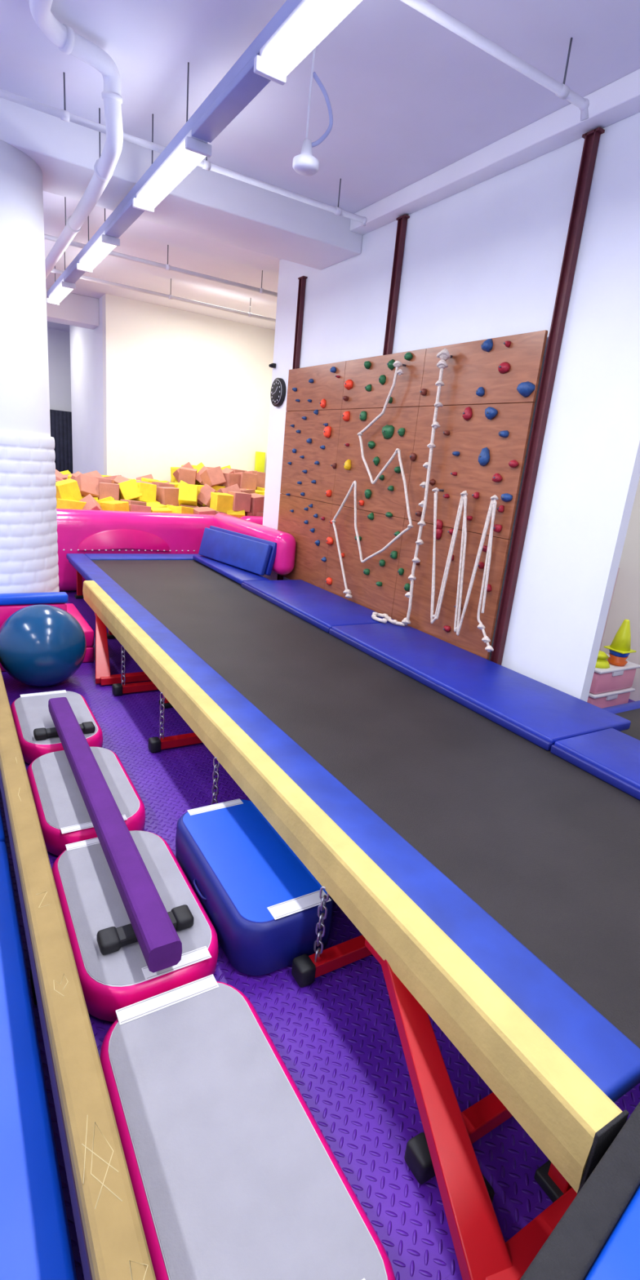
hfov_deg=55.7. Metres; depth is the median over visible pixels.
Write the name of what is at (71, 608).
mat
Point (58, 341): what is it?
wall
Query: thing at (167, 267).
pipe
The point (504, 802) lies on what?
track
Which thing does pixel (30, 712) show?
mat
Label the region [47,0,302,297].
cable tray
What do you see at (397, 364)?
rope
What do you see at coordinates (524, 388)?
hold
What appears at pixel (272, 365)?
security camera
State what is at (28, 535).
round column
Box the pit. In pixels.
[56,508,296,591]
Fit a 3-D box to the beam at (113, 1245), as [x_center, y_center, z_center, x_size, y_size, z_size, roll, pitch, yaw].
[-0.860,0.882,1.871,0.090,0.301,5.200,-5,19,-31]
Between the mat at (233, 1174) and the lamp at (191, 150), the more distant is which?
the lamp at (191, 150)
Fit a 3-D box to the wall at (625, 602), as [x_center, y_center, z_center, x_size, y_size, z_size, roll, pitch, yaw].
[2.319,-1.409,5.096,0.200,3.440,11.700,-5,19,-31]
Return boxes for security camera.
[268,363,275,368]
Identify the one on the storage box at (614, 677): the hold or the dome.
the dome
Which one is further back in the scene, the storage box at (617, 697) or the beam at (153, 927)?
the storage box at (617, 697)
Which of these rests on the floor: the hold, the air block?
the air block
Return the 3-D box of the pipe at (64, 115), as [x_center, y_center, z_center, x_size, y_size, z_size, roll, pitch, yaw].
[-2.054,-2.845,2.827,5.591,0.220,0.045,-5,19,-31]
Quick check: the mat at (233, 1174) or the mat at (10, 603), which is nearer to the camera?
the mat at (233, 1174)
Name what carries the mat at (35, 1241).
on the floor
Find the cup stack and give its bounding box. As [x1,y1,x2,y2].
[607,648,630,666]
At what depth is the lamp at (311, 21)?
2.14 m
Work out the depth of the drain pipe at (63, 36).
3.07 m
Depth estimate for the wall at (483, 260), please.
3.46 m
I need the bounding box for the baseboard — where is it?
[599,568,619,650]
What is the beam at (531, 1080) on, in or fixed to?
on the floor
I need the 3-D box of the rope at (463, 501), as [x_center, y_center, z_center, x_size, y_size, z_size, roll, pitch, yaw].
[0.933,-0.478,3.928,0.096,0.947,0.752,-5,19,-31]
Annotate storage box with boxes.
[586,687,635,708]
[589,653,639,693]
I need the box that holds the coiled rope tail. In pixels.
[371,612,404,626]
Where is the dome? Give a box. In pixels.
[595,650,609,668]
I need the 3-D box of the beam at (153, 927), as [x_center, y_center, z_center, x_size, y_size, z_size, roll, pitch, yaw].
[-0.931,0.647,2.511,0.290,0.126,1.915,-5,19,-31]
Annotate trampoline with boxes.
[602,700,639,740]
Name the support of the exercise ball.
on the floor
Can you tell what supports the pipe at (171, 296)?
attached to the ceiling
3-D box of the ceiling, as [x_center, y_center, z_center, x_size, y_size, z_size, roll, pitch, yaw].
[-1.821,-3.385,4.127,8.000,0.120,15.900,-5,19,-31]
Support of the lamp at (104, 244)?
hanging from the ceiling
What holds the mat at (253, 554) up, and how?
on the track
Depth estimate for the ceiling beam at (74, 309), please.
8.20 m
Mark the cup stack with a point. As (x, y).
(616, 659)
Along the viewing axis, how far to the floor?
1.71 m
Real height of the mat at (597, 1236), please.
0.500 m
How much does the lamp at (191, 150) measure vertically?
0.438 m
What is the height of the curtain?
2.040 m
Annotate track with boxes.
[66,553,639,1202]
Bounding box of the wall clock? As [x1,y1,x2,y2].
[270,377,285,406]
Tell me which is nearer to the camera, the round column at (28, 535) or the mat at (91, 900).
the mat at (91, 900)
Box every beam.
[0,97,362,270]
[0,668,155,1279]
[33,697,193,973]
[45,287,98,329]
[82,580,628,1279]
[349,68,639,235]
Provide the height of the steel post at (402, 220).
3.320 m
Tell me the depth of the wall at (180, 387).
8.80 m
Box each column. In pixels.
[0,139,59,593]
[69,296,103,475]
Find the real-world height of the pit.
0.910 m
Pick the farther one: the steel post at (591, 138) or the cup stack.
the cup stack
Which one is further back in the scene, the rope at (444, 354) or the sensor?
the rope at (444, 354)
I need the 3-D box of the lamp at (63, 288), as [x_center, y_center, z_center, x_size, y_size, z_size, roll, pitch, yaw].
[-2.714,-3.828,6.321,0.130,0.438,1.020,-5,19,-31]
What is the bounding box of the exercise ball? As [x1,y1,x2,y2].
[0,604,86,686]
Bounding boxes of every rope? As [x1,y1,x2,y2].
[331,360,413,598]
[401,348,452,625]
[430,487,498,652]
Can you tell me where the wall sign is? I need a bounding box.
[254,451,265,472]
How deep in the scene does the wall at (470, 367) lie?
4.38 m
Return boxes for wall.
[47,328,71,412]
[102,293,275,486]
[259,111,639,702]
[277,329,547,660]
[600,477,639,701]
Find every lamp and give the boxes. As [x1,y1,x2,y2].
[46,251,75,305]
[76,208,119,273]
[132,62,211,213]
[253,0,362,85]
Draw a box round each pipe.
[0,71,367,226]
[29,0,123,278]
[44,234,277,297]
[50,268,275,322]
[400,0,589,120]
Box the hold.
[285,338,535,632]
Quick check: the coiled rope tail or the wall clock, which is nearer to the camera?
the coiled rope tail
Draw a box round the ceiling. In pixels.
[0,0,639,331]
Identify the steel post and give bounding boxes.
[276,275,307,580]
[382,214,409,355]
[490,126,604,665]
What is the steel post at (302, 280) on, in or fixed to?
on the floor
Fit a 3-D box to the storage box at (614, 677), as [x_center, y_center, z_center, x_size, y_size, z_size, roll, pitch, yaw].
[2.084,0.247,4.525,0.490,0.185,0.330,-5,19,-31]
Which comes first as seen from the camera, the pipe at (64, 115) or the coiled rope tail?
the pipe at (64, 115)
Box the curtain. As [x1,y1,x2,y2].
[49,409,72,473]
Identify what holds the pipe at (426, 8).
attached to the ceiling
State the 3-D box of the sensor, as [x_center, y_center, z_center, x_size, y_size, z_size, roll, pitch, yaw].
[-0.026,-2.473,2.794,0.166,0.540,0.124,-5,19,-31]
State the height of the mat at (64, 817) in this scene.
0.126 m
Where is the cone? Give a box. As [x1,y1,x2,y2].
[604,619,635,653]
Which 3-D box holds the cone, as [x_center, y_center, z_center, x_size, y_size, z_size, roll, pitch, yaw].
[2.205,-0.037,4.401,0.160,0.230,0.160,-5,19,-31]
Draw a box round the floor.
[0,591,639,1279]
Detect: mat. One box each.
[0,591,68,671]
[0,806,77,1279]
[10,689,102,764]
[26,746,145,856]
[51,830,218,1022]
[66,603,93,662]
[99,973,395,1279]
[198,525,276,575]
[520,1102,639,1279]
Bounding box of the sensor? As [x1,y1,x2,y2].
[292,47,333,176]
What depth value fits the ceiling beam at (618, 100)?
3.40 m
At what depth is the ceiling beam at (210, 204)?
4.21 m
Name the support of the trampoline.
on the floor
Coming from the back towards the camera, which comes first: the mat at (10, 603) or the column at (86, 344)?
the column at (86, 344)
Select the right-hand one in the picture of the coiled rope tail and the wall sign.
the coiled rope tail
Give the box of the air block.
[175,798,333,975]
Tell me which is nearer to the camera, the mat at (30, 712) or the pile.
the mat at (30, 712)
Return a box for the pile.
[54,462,265,517]

